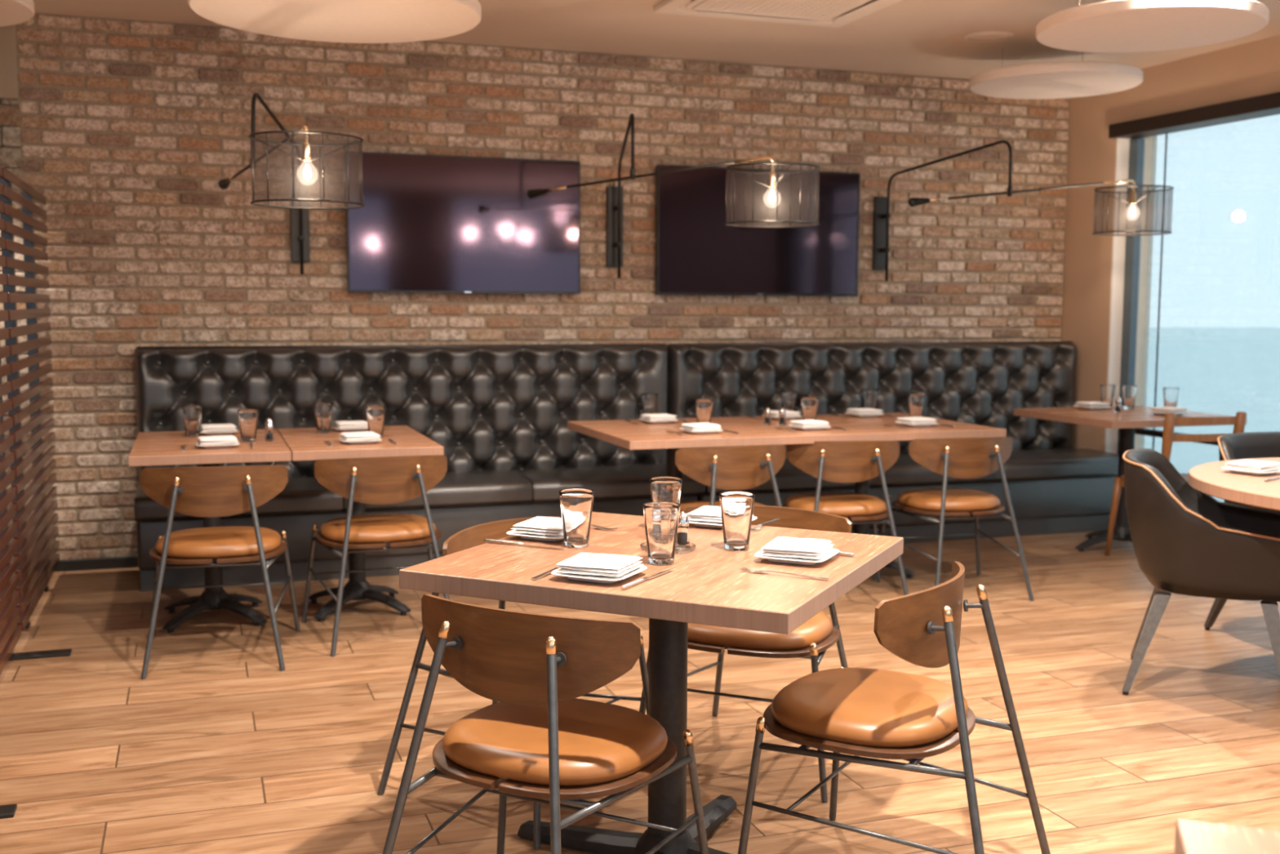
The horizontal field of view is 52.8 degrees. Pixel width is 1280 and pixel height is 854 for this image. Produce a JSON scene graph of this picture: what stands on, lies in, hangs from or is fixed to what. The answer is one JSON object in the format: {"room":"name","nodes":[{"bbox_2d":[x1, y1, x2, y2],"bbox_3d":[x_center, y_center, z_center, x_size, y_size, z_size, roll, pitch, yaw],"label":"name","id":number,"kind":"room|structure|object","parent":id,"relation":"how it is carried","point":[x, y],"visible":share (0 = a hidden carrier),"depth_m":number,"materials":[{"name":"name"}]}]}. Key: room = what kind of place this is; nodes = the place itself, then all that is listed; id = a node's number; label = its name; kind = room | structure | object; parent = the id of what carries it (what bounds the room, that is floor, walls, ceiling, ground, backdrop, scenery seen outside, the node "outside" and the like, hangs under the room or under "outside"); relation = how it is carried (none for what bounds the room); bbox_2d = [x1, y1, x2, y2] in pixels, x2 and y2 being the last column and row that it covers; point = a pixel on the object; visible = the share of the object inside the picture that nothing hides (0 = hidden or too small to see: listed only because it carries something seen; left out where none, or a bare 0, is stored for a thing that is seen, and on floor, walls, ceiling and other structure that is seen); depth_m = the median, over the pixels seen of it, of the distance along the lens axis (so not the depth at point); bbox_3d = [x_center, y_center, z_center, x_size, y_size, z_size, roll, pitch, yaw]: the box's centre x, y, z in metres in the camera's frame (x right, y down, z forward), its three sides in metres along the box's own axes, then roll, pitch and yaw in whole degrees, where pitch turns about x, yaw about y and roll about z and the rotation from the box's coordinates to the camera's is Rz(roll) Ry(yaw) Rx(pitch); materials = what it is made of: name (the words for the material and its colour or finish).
{"room":"restaurant dining room","nodes":[
{"label":"restaurant dining room","id":0,"kind":"room"},
{"bbox_2d":[0,25,34,559],"bbox_3d":[-4.304,-0.644,6.365,2.424,2.722,0.300,-2,6,-19],"label":"wall","id":1,"kind":"structure","parent":0,"point":[10,142],"depth_m":6.54,"materials":[{"name":"brick"}]},
{"bbox_2d":[15,13,1069,559],"bbox_3d":[-0.180,-0.722,7.378,6.035,2.722,0.237,-2,6,-19],"label":"wall","id":2,"kind":"structure","parent":0,"point":[130,131],"depth_m":6.87,"materials":[{"name":"brick"}]},
{"bbox_2d":[54,555,137,571],"bbox_3d":[-2.775,0.689,6.487,0.475,0.055,0.038,-2,6,-19],"label":"baseboard","id":3,"kind":"structure","parent":2,"relation":"attached to","point":[64,565],"depth_m":6.48,"materials":[{"name":"wood"}]},
{"bbox_2d":[218,93,364,274],"bbox_3d":[-1.571,-1.066,5.645,0.508,0.749,2.060,-2,6,-19],"label":"wall lamp","id":4,"kind":"object","parent":2,"relation":"attached to","point":[299,199],"visible":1,"depth_m":5.03,"materials":[{"name":"grey metal"}]},
{"bbox_2d":[345,151,580,293],"bbox_3d":[-0.933,-1.080,6.913,1.258,0.724,0.068,-2,6,-19],"label":"television","id":5,"kind":"object","parent":2,"relation":"attached to","point":[426,224],"visible":0.96,"depth_m":6.88,"materials":[{"name":"black"}]},
{"bbox_2d":[527,113,820,278],"bbox_3d":[0.023,-1.114,6.232,0.842,0.749,1.887,-3,6,-31],"label":"wall lamp","id":6,"kind":"object","parent":2,"relation":"attached to","point":[615,195],"visible":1,"depth_m":5.91,"materials":[{"name":"grey metal"}]},
{"bbox_2d":[655,164,860,296],"bbox_3d":[0.688,-1.124,7.469,1.267,0.722,0.068,-2,6,-19],"label":"television","id":7,"kind":"object","parent":2,"relation":"attached to","point":[696,254],"visible":0.99,"depth_m":7.43,"materials":[{"name":"black"}]},
{"bbox_2d":[871,140,1173,280],"bbox_3d":[2.019,-1.194,7.339,1.775,0.716,1.184,-2,6,-19],"label":"wall lamp","id":8,"kind":"object","parent":2,"relation":"attached to","point":[881,250],"visible":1,"depth_m":7.25,"materials":[{"name":"grey metal"}]},
{"bbox_2d":[0,530,1279,853],"bbox_3d":[-0.741,1.104,3.144,10.180,0.120,11.000,-2,6,-19],"label":"floor","id":9,"kind":"structure","parent":0,"point":[220,748],"depth_m":4.10,"materials":[{"name":"brown wood"}]},
{"bbox_2d":[0,167,59,631],"bbox_3d":[-2.742,-0.121,5.564,0.250,1.842,1.440,-2,6,-19],"label":"slatted screen","id":10,"kind":"object","parent":9,"relation":"on","point":[36,567],"visible":0.86,"depth_m":5.43,"materials":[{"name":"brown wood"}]},
{"bbox_2d":[0,164,71,818],"bbox_3d":[-2.065,0.042,3.880,0.430,1.842,2.080,-2,6,-19],"label":"slatted screen","id":11,"kind":"object","parent":9,"relation":"on","point":[10,615],"visible":1,"depth_m":4.72,"materials":[{"name":"brown wood"}]},
{"bbox_2d":[128,428,291,632],"bbox_3d":[-1.807,0.438,5.447,0.594,0.760,0.970,-2,6,-19],"label":"dining table","id":12,"kind":"object","parent":9,"relation":"on","point":[148,448],"visible":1,"depth_m":5.31,"materials":[{"name":"brown wood"}]},
{"bbox_2d":[182,404,202,436],"bbox_3d":[-1.941,-0.026,5.595,0.085,0.134,0.085,-4,7,-40],"label":"drinking glass","id":13,"kind":"object","parent":12,"relation":"on","point":[192,414],"visible":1,"depth_m":5.57,"materials":[{"name":"clear"}]},
{"bbox_2d":[195,440,239,448],"bbox_3d":[-1.702,0.072,5.198,0.167,0.016,0.167,-2,6,-19],"label":"plate","id":14,"kind":"object","parent":12,"relation":"on","point":[228,445],"visible":0.68,"depth_m":5.14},
{"bbox_2d":[197,435,238,444],"bbox_3d":[-1.702,0.052,5.196,0.149,0.025,0.140,-2,6,-22],"label":"folded napkin","id":15,"kind":"object","parent":14,"relation":"on","point":[221,439],"visible":1,"depth_m":5.15,"materials":[{"name":"white fabric"}]},
{"bbox_2d":[200,428,237,435],"bbox_3d":[-1.868,0.022,5.710,0.167,0.016,0.167,-2,6,-19],"label":"plate","id":16,"kind":"object","parent":12,"relation":"on","point":[211,433],"visible":0.64,"depth_m":5.65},
{"bbox_2d":[200,423,235,431],"bbox_3d":[-1.868,0.002,5.708,0.149,0.025,0.140,-2,6,-22],"label":"folded napkin","id":17,"kind":"object","parent":16,"relation":"on","point":[208,427],"visible":0.97,"depth_m":5.66,"materials":[{"name":"white fabric"}]},
{"bbox_2d":[237,408,258,442],"bbox_3d":[-1.636,-0.005,5.384,0.085,0.134,0.085,5,7,40],"label":"drinking glass","id":18,"kind":"object","parent":12,"relation":"on","point":[247,418],"visible":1,"depth_m":5.36,"materials":[{"name":"clear"}]},
{"bbox_2d":[139,465,300,679],"bbox_3d":[-1.608,0.503,4.915,0.583,0.737,0.608,-1,6,-14],"label":"dining chair","id":19,"kind":"object","parent":9,"relation":"on","point":[209,491],"visible":1,"depth_m":4.79,"materials":[{"name":"brown wood"}]},
{"bbox_2d":[155,525,281,558],"bbox_3d":[-1.626,0.438,4.983,0.464,0.062,0.424,-1,6,-14],"label":"seat cushion","id":20,"kind":"object","parent":19,"relation":"on","point":[234,541],"depth_m":4.84,"materials":[{"name":"orange leather"}]},
{"bbox_2d":[277,425,444,621],"bbox_3d":[-1.240,0.422,5.642,0.597,0.760,0.970,-2,6,-19],"label":"dining table","id":21,"kind":"object","parent":9,"relation":"on","point":[304,443],"visible":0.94,"depth_m":5.54,"materials":[{"name":"brown wood"}]},
{"bbox_2d":[313,402,333,433],"bbox_3d":[-1.417,-0.041,5.775,0.085,0.134,0.085,5,7,42],"label":"drinking glass","id":22,"kind":"object","parent":21,"relation":"on","point":[323,411],"visible":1,"depth_m":5.75,"materials":[{"name":"clear"}]},
{"bbox_2d":[338,437,382,444],"bbox_3d":[-1.168,0.057,5.382,0.167,0.016,0.167,-2,6,-19],"label":"plate","id":23,"kind":"object","parent":21,"relation":"on","point":[369,441],"visible":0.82,"depth_m":5.33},
{"bbox_2d":[339,431,379,440],"bbox_3d":[-1.168,0.037,5.380,0.149,0.025,0.140,-2,6,-22],"label":"folded napkin","id":24,"kind":"object","parent":23,"relation":"on","point":[350,436],"visible":1,"depth_m":5.33,"materials":[{"name":"white fabric"}]},
{"bbox_2d":[365,405,385,438],"bbox_3d":[-1.141,-0.020,5.569,0.085,0.134,0.085,-2,6,-22],"label":"drinking glass","id":25,"kind":"object","parent":21,"relation":"on","point":[375,414],"visible":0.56,"depth_m":5.54,"materials":[{"name":"clear"}]},
{"bbox_2d":[302,454,448,656],"bbox_3d":[-1.050,0.475,5.239,0.583,0.737,0.608,-2,6,-21],"label":"dining chair","id":26,"kind":"object","parent":9,"relation":"on","point":[384,480],"visible":1,"depth_m":5.11,"materials":[{"name":"brown wood"}]},
{"bbox_2d":[320,513,435,542],"bbox_3d":[-1.077,0.409,5.304,0.464,0.062,0.424,-2,6,-21],"label":"seat cushion","id":27,"kind":"object","parent":26,"relation":"on","point":[379,527],"depth_m":5.16,"materials":[{"name":"orange leather"}]},
{"bbox_2d":[133,343,706,591],"bbox_3d":[-1.091,0.148,6.619,2.789,1.122,0.743,-2,6,-19],"label":"banquette","id":28,"kind":"object","parent":9,"relation":"on","point":[500,415],"visible":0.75,"depth_m":6.62,"materials":[{"name":"black leather"}]},
{"bbox_2d":[133,476,342,521],"bbox_3d":[-1.946,0.338,6.261,0.926,0.120,0.590,-2,6,-19],"label":"seat cushion","id":29,"kind":"object","parent":28,"relation":"on","point":[301,496],"depth_m":6.07,"materials":[{"name":"black leather"}]},
{"bbox_2d":[342,470,533,511],"bbox_3d":[-1.067,0.313,6.562,0.926,0.120,0.590,-2,6,-19],"label":"seat cushion","id":30,"kind":"object","parent":28,"relation":"on","point":[459,490],"depth_m":6.38,"materials":[{"name":"black leather"}]},
{"bbox_2d":[510,463,706,503],"bbox_3d":[-0.188,0.289,6.864,0.926,0.120,0.590,-2,6,-19],"label":"seat cushion","id":31,"kind":"object","parent":28,"relation":"on","point":[610,482],"depth_m":6.64,"materials":[{"name":"black leather"}]},
{"bbox_2d":[377,516,648,848],"bbox_3d":[-0.332,0.640,3.541,0.608,0.737,0.583,4,6,33],"label":"dining chair","id":32,"kind":"object","parent":9,"relation":"on","point":[473,536],"visible":0.2,"depth_m":3.51,"materials":[{"name":"brown wood"}]},
{"bbox_2d":[382,593,709,853],"bbox_3d":[-0.216,0.721,2.692,0.583,0.737,0.608,3,6,28],"label":"dining chair","id":33,"kind":"object","parent":9,"relation":"on","point":[542,740],"visible":1,"depth_m":2.58,"materials":[{"name":"wood"}]},
{"bbox_2d":[441,697,667,786],"bbox_3d":[-0.180,0.656,2.753,0.464,0.062,0.424,3,6,28],"label":"seat cushion","id":34,"kind":"object","parent":33,"relation":"on","point":[601,744],"depth_m":2.63,"materials":[{"name":"orange leather"}]},
{"bbox_2d":[399,511,903,853],"bbox_3d":[0.066,0.673,3.068,0.895,0.760,0.895,3,6,25],"label":"dining table","id":35,"kind":"object","parent":9,"relation":"on","point":[706,584],"visible":0.81,"depth_m":2.92,"materials":[{"name":"brown wood"}]},
{"bbox_2d":[506,528,564,541],"bbox_3d":[-0.229,0.266,3.224,0.167,0.016,0.167,3,6,25],"label":"plate","id":36,"kind":"object","parent":35,"relation":"on","point":[524,535],"visible":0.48,"depth_m":3.18,"materials":[{"name":"ceramic"}]},
{"bbox_2d":[510,515,563,536],"bbox_3d":[-0.229,0.246,3.223,0.140,0.025,0.149,2,6,22],"label":"folded napkin","id":37,"kind":"object","parent":36,"relation":"on","point":[548,526],"visible":0.75,"depth_m":3.17,"materials":[{"name":"white fabric"}]},
{"bbox_2d":[559,488,594,547],"bbox_3d":[-0.152,0.220,3.098,0.085,0.134,0.085,-4,7,-37],"label":"drinking glass","id":38,"kind":"object","parent":35,"relation":"on","point":[575,504],"visible":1,"depth_m":3.07,"materials":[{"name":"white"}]},
{"bbox_2d":[551,565,647,582],"bbox_3d":[-0.086,0.312,2.752,0.167,0.016,0.167,3,6,25],"label":"plate","id":39,"kind":"object","parent":35,"relation":"on","point":[591,578],"visible":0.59,"depth_m":2.71,"materials":[{"name":"ceramic"}]},
{"bbox_2d":[555,552,643,576],"bbox_3d":[-0.086,0.292,2.751,0.149,0.025,0.140,2,6,22],"label":"folded napkin","id":40,"kind":"object","parent":39,"relation":"on","point":[586,563],"visible":1,"depth_m":2.71,"materials":[{"name":"white fabric"}]},
{"bbox_2d":[642,501,680,564],"bbox_3d":[0.048,0.240,2.898,0.085,0.134,0.085,-3,6,-28],"label":"drinking glass","id":41,"kind":"object","parent":35,"relation":"on","point":[661,518],"visible":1,"depth_m":2.87,"materials":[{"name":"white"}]},
{"bbox_2d":[649,476,682,503],"bbox_3d":[0.067,0.200,3.320,0.085,0.134,0.085,-2,6,-23],"label":"drinking glass","id":42,"kind":"object","parent":35,"relation":"on","point":[662,488],"visible":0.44,"depth_m":3.29,"materials":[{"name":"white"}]},
{"bbox_2d":[640,542,695,554],"bbox_3d":[0.067,0.250,3.063,0.132,0.082,0.132,3,6,25],"label":"stand","id":43,"kind":"object","parent":35,"relation":"on","point":[677,551],"visible":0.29,"depth_m":3.04,"materials":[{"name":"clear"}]},
{"bbox_2d":[675,511,690,548],"bbox_3d":[0.100,0.244,3.063,0.040,0.085,0.040,-2,6,-19],"label":"pepper shaker","id":44,"kind":"object","parent":43,"relation":"on","point":[682,541],"visible":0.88,"depth_m":3.05,"materials":[{"name":"clear glass"}]},
{"bbox_2d":[688,515,757,528],"bbox_3d":[0.211,0.251,3.412,0.167,0.016,0.167,3,6,25],"label":"plate","id":45,"kind":"object","parent":35,"relation":"on","point":[699,523],"visible":0.24,"depth_m":3.37,"materials":[{"name":"ceramic"}]},
{"bbox_2d":[686,505,721,522],"bbox_3d":[0.212,0.231,3.410,0.149,0.025,0.140,2,6,22],"label":"folded napkin","id":46,"kind":"object","parent":45,"relation":"on","point":[708,513],"visible":0.56,"depth_m":3.37,"materials":[{"name":"white fabric"}]},
{"bbox_2d":[719,490,755,551],"bbox_3d":[0.230,0.225,3.066,0.085,0.134,0.085,4,7,33],"label":"drinking glass","id":47,"kind":"object","parent":35,"relation":"on","point":[736,506],"visible":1,"depth_m":3.04,"materials":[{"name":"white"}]},
{"bbox_2d":[754,548,839,564],"bbox_3d":[0.360,0.295,2.953,0.167,0.016,0.167,3,6,25],"label":"plate","id":48,"kind":"object","parent":35,"relation":"on","point":[832,552],"visible":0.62,"depth_m":2.91,"materials":[{"name":"ceramic"}]},
{"bbox_2d":[760,536,833,559],"bbox_3d":[0.359,0.275,2.950,0.140,0.025,0.149,2,6,22],"label":"folded napkin","id":49,"kind":"object","parent":48,"relation":"on","point":[780,546],"visible":1,"depth_m":2.91,"materials":[{"name":"white fabric"}]},
{"bbox_2d":[675,444,786,512],"bbox_3d":[0.383,0.440,5.683,0.583,0.737,0.608,-2,6,-21],"label":"dining chair","id":50,"kind":"object","parent":9,"relation":"on","point":[737,467],"visible":0.44,"depth_m":5.55,"materials":[{"name":"brown wood"}]},
{"bbox_2d":[680,499,764,512],"bbox_3d":[0.356,0.374,5.748,0.464,0.062,0.424,-2,6,-21],"label":"seat cushion","id":51,"kind":"object","parent":50,"relation":"on","point":[704,502],"depth_m":5.76,"materials":[{"name":"orange leather"}]},
{"bbox_2d":[639,505,851,802],"bbox_3d":[0.351,0.616,3.825,0.583,0.737,0.608,3,6,23],"label":"dining chair","id":52,"kind":"object","parent":9,"relation":"on","point":[811,639],"visible":0.29,"depth_m":3.61,"materials":[{"name":"brown wood"}]},
{"bbox_2d":[687,611,832,650],"bbox_3d":[0.322,0.564,3.750,0.464,0.062,0.424,3,6,23],"label":"seat cushion","id":53,"kind":"object","parent":52,"relation":"on","point":[815,633],"depth_m":3.57,"materials":[{"name":"orange leather"}]},
{"bbox_2d":[567,412,1006,578],"bbox_3d":[0.684,0.369,6.297,1.880,0.760,0.980,-2,6,-19],"label":"dining table","id":54,"kind":"object","parent":9,"relation":"on","point":[752,431],"visible":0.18,"depth_m":6.01,"materials":[{"name":"brown wood"}]},
{"bbox_2d":[640,393,657,413],"bbox_3d":[0.047,-0.100,6.467,0.085,0.134,0.085,-5,8,-44],"label":"drinking glass","id":55,"kind":"object","parent":54,"relation":"on","point":[649,401],"visible":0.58,"depth_m":6.43,"materials":[{"name":"clear"}]},
{"bbox_2d":[679,427,722,433],"bbox_3d":[0.278,0.018,5.867,0.167,0.016,0.167,-2,6,-19],"label":"plate","id":56,"kind":"object","parent":54,"relation":"on","point":[713,431],"visible":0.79,"depth_m":5.82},
{"bbox_2d":[681,422,721,430],"bbox_3d":[0.277,-0.002,5.865,0.149,0.025,0.140,-2,6,-22],"label":"folded napkin","id":57,"kind":"object","parent":56,"relation":"on","point":[692,426],"visible":1,"depth_m":5.82,"materials":[{"name":"white fabric"}]},
{"bbox_2d":[694,399,713,422],"bbox_3d":[0.301,-0.061,6.069,0.085,0.134,0.085,-2,6,-21],"label":"drinking glass","id":58,"kind":"object","parent":54,"relation":"on","point":[704,407],"visible":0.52,"depth_m":6.04,"materials":[{"name":"clear"}]},
{"bbox_2d":[781,390,797,411],"bbox_3d":[0.777,-0.121,6.728,0.085,0.134,0.085,-2,6,-24],"label":"drinking glass","id":59,"kind":"object","parent":54,"relation":"on","point":[788,397],"visible":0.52,"depth_m":6.70,"materials":[{"name":"clear"}]},
{"bbox_2d":[787,424,831,430],"bbox_3d":[0.794,0.002,6.055,0.167,0.016,0.167,-2,6,-19],"label":"plate","id":60,"kind":"object","parent":54,"relation":"on","point":[819,428],"visible":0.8,"depth_m":6.01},
{"bbox_2d":[789,419,830,426],"bbox_3d":[0.794,-0.018,6.053,0.149,0.025,0.140,-2,6,-22],"label":"folded napkin","id":61,"kind":"object","parent":60,"relation":"on","point":[802,423],"visible":1,"depth_m":6.01,"materials":[{"name":"white fabric"}]},
{"bbox_2d":[800,397,818,419],"bbox_3d":[0.820,-0.074,6.237,0.085,0.134,0.085,-2,6,-23],"label":"drinking glass","id":62,"kind":"object","parent":54,"relation":"on","point":[809,405],"visible":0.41,"depth_m":6.21,"materials":[{"name":"clear"}]},
{"bbox_2d":[862,388,878,408],"bbox_3d":[1.226,-0.134,6.882,0.085,0.134,0.085,3,6,23],"label":"drinking glass","id":63,"kind":"object","parent":54,"relation":"on","point":[869,395],"visible":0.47,"depth_m":6.85,"materials":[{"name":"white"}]},
{"bbox_2d":[907,394,924,417],"bbox_3d":[1.390,-0.095,6.485,0.085,0.134,0.085,-5,7,-43],"label":"drinking glass","id":64,"kind":"object","parent":54,"relation":"on","point":[916,402],"visible":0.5,"depth_m":6.45,"materials":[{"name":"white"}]},
{"bbox_2d":[774,440,908,595],"bbox_3d":[0.918,0.419,5.925,0.583,0.737,0.608,0,5,-8],"label":"dining chair","id":65,"kind":"object","parent":9,"relation":"on","point":[836,461],"visible":0.84,"depth_m":5.80,"materials":[{"name":"brown wood"}]},
{"bbox_2d":[784,492,886,515],"bbox_3d":[0.908,0.353,5.994,0.464,0.062,0.424,0,5,-8],"label":"seat cushion","id":66,"kind":"object","parent":65,"relation":"on","point":[839,504],"depth_m":5.85,"materials":[{"name":"orange leather"}]},
{"bbox_2d":[665,341,1118,542],"bbox_3d":[1.522,0.075,7.516,2.721,1.122,0.743,-2,6,-19],"label":"banquette","id":67,"kind":"object","parent":9,"relation":"on","point":[1055,486],"visible":0.59,"depth_m":7.57,"materials":[{"name":"black leather"}]},
{"bbox_2d":[703,459,855,495],"bbox_3d":[0.688,0.264,7.164,0.903,0.120,0.590,-2,6,-19],"label":"seat cushion","id":68,"kind":"object","parent":67,"relation":"on","point":[790,479],"depth_m":6.92,"materials":[{"name":"black leather"}]},
{"bbox_2d":[869,454,1001,487],"bbox_3d":[1.546,0.240,7.459,0.903,0.120,0.590,-2,6,-19],"label":"seat cushion","id":69,"kind":"object","parent":67,"relation":"on","point":[905,472],"depth_m":7.17,"materials":[{"name":"black leather"}]},
{"bbox_2d":[999,448,1118,481],"bbox_3d":[2.403,0.216,7.753,0.903,0.120,0.590,-2,6,-19],"label":"seat cushion","id":70,"kind":"object","parent":67,"relation":"on","point":[1024,464],"depth_m":7.52,"materials":[{"name":"black leather"}]},
{"bbox_2d":[737,561,1050,853],"bbox_3d":[0.597,0.700,2.958,0.608,0.737,0.583,4,6,31],"label":"dining chair","id":71,"kind":"object","parent":9,"relation":"on","point":[871,713],"visible":1,"depth_m":2.83,"materials":[{"name":"leather"}]},
{"bbox_2d":[771,666,968,747],"bbox_3d":[0.533,0.637,2.991,0.424,0.062,0.464,4,6,31],"label":"seat cushion","id":72,"kind":"object","parent":71,"relation":"on","point":[852,707],"depth_m":2.86,"materials":[{"name":"orange leather"}]},
{"bbox_2d":[871,436,1033,600],"bbox_3d":[1.490,0.406,6.087,0.583,0.737,0.608,-1,6,-14],"label":"dining chair","id":73,"kind":"object","parent":9,"relation":"on","point":[956,457],"visible":0.98,"depth_m":5.96,"materials":[{"name":"brown wood"}]},
{"bbox_2d":[897,488,999,511],"bbox_3d":[1.472,0.341,6.155,0.464,0.062,0.424,-1,6,-14],"label":"seat cushion","id":74,"kind":"object","parent":73,"relation":"on","point":[924,499],"depth_m":6.01,"materials":[{"name":"orange leather"}]},
{"bbox_2d":[1013,405,1246,551],"bbox_3d":[2.666,0.300,7.113,0.860,0.760,0.840,-2,6,-19],"label":"dining table","id":75,"kind":"object","parent":9,"relation":"on","point":[1128,420],"visible":0.59,"depth_m":7.08,"materials":[{"name":"brown wood"}]},
{"bbox_2d":[1100,384,1115,408],"bbox_3d":[2.679,-0.175,7.391,0.085,0.134,0.085,-2,6,-19],"label":"drinking glass","id":76,"kind":"object","parent":75,"relation":"on","point":[1107,391],"visible":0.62,"depth_m":7.36,"materials":[{"name":"clear"}]},
{"bbox_2d":[1121,384,1137,408],"bbox_3d":[2.785,-0.170,7.343,0.085,0.134,0.085,-2,6,-19],"label":"drinking glass","id":77,"kind":"object","parent":75,"relation":"on","point":[1129,392],"visible":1,"depth_m":7.32,"materials":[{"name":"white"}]},
{"bbox_2d":[1163,386,1179,407],"bbox_3d":[2.939,-0.150,7.143,0.085,0.134,0.085,-2,6,-19],"label":"drinking glass","id":78,"kind":"object","parent":75,"relation":"on","point":[1171,394],"visible":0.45,"depth_m":7.11,"materials":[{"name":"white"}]},
{"bbox_2d":[1104,411,1247,555],"bbox_3d":[2.802,0.310,6.743,0.493,0.815,0.502,-1,6,-11],"label":"chair","id":79,"kind":"object","parent":9,"relation":"on","point":[1170,419],"visible":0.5,"depth_m":6.50,"materials":[{"name":"orange wood"}]},
{"bbox_2d":[1121,448,1279,695],"bbox_3d":[2.013,0.511,4.560,0.603,0.818,0.615,3,6,24],"label":"armchair","id":80,"kind":"object","parent":9,"relation":"on","point":[1186,541],"visible":1,"depth_m":4.36,"materials":[{"name":"brown leather"}]},
{"bbox_2d":[1173,818,1279,853],"bbox_3d":[0.906,0.878,0.951,0.895,0.760,0.895,2,6,17],"label":"dining table","id":81,"kind":"object","parent":9,"relation":"on","point":[1191,837],"visible":1,"depth_m":1.41,"materials":[{"name":"brown wood"}]},
{"bbox_2d":[1188,457,1279,511],"bbox_3d":[2.632,0.566,4.318,1.494,0.760,1.494,-2,6,-19],"label":"round table","id":82,"kind":"object","parent":9,"relation":"on","point":[1209,478],"visible":0.86,"depth_m":4.28,"materials":[{"name":"brown wood"}]},
{"bbox_2d":[1221,466,1279,475],"bbox_3d":[2.153,0.154,4.526,0.167,0.016,0.167,-3,6,-33],"label":"plate","id":83,"kind":"object","parent":82,"relation":"on","point":[1233,470],"visible":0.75,"depth_m":4.49,"materials":[{"name":"ceramic"}]},
{"bbox_2d":[1224,459,1279,471],"bbox_3d":[2.153,0.134,4.524,0.149,0.025,0.140,-4,7,-36],"label":"folded napkin","id":84,"kind":"object","parent":83,"relation":"on","point":[1247,464],"visible":1,"depth_m":4.49,"materials":[{"name":"white fabric"}]},
{"bbox_2d":[1204,431,1279,630],"bbox_3d":[2.681,0.455,5.186,0.615,0.818,0.603,-2,6,-19],"label":"armchair","id":85,"kind":"object","parent":9,"relation":"on","point":[1237,446],"visible":0.28,"depth_m":5.36,"materials":[{"name":"black leather"}]},
{"bbox_2d":[13,0,1279,79],"bbox_3d":[-0.643,-1.741,2.903,10.360,0.150,11.000,-2,6,-19],"label":"ceiling","id":86,"kind":"structure","parent":0,"point":[916,37],"depth_m":6.58,"materials":[{"name":"beige paint"}]},
{"bbox_2d":[0,0,34,26],"bbox_3d":[-2.887,-1.766,5.036,0.940,0.216,0.940,-2,6,-19],"label":"acoustic panel","id":87,"kind":"object","parent":86,"relation":"hanging from","point":[12,12],"visible":1,"depth_m":5.19,"materials":[{"name":"white fabric"}]},
{"bbox_2d":[187,0,481,43],"bbox_3d":[-1.173,-1.732,5.005,1.106,0.261,1.106,-2,6,-19],"label":"acoustic panel","id":88,"kind":"object","parent":86,"relation":"hanging from","point":[348,21],"visible":1,"depth_m":5.07,"materials":[{"name":"white fabric"}]},
{"bbox_2d":[653,0,902,27],"bbox_3d":[0.674,-1.908,5.712,0.960,0.035,0.960,-2,6,-19],"label":"ceiling vent","id":89,"kind":"object","parent":86,"relation":"attached to","point":[823,13],"visible":1,"depth_m":5.93,"materials":[{"name":"white plastic"}]},
{"bbox_2d":[691,0,872,21],"bbox_3d":[0.674,-1.910,5.711,0.690,0.031,0.690,-2,6,-19],"label":"grille","id":90,"kind":"object","parent":89,"relation":"attached to","point":[815,10],"depth_m":5.89,"materials":[{"name":"grey"}]},
{"bbox_2d":[964,31,1013,42],"bbox_3d":[1.794,-2.005,6.631,0.250,0.005,0.250,-2,6,-19],"label":"ceiling speaker","id":91,"kind":"object","parent":86,"relation":"attached to","point":[982,37],"visible":1,"depth_m":6.62,"materials":[{"name":"white plastic"}]},
{"bbox_2d":[969,47,1143,99],"bbox_3d":[2.196,-1.912,6.822,0.874,0.216,0.874,-2,6,-19],"label":"acoustic panel","id":92,"kind":"object","parent":86,"relation":"hanging from","point":[1067,79],"visible":0.98,"depth_m":6.66,"materials":[{"name":"white fabric"}]},
{"bbox_2d":[1035,0,1269,53],"bbox_3d":[2.159,-1.783,5.462,0.916,0.216,0.916,-2,6,-19],"label":"acoustic panel","id":93,"kind":"object","parent":86,"relation":"hanging from","point":[1113,26],"visible":1,"depth_m":5.34,"materials":[{"name":"white fabric"}]},
{"bbox_2d":[1061,91,1157,451],"bbox_3d":[2.892,-0.785,8.185,0.300,2.720,0.645,-2,6,-19],"label":"wall","id":94,"kind":"structure","parent":0,"point":[1091,154],"depth_m":7.97,"materials":[{"name":"beige paint"}]},
{"bbox_2d":[1104,137,1131,453],"bbox_3d":[2.904,-0.566,7.862,0.098,2.345,0.012,-2,6,-19],"label":"trim","id":95,"kind":"structure","parent":94,"relation":"attached to","point":[1122,144],"depth_m":7.83,"materials":[{"name":"white paint"}]},
{"bbox_2d":[1116,113,1278,453],"bbox_3d":[3.624,-0.459,5.958,0.104,2.500,4.060,-2,6,-19],"label":"window","id":96,"kind":"structure","parent":94,"relation":"in","point":[1136,146],"depth_m":7.77,"materials":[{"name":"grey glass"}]},
{"bbox_2d":[1116,35,1279,123],"bbox_3d":[3.665,-1.777,5.851,0.300,0.295,4.072,-2,6,-19],"label":"wall","id":97,"kind":"structure","parent":0,"point":[1252,68],"depth_m":7.05,"materials":[{"name":"beige paint"}]},
{"bbox_2d":[1108,91,1279,139],"bbox_3d":[3.569,-1.587,5.830,0.185,0.080,4.120,-2,6,-19],"label":"window blind","id":98,"kind":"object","parent":97,"relation":"attached to","point":[1242,109],"depth_m":7.07,"materials":[{"name":"brown metal"}]},
{"label":"outside","id":99,"kind":"structure","parent":0,"visible":0},
{"bbox_2d":[1144,327,1279,502],"bbox_3d":[30.764,-0.887,26.488,64.590,0.220,110.000,-2,6,-19],"label":"sea","id":100,"kind":"structure","parent":99,"point":[1220,371],"depth_m":24.67,"materials":[{"name":"liquid"}]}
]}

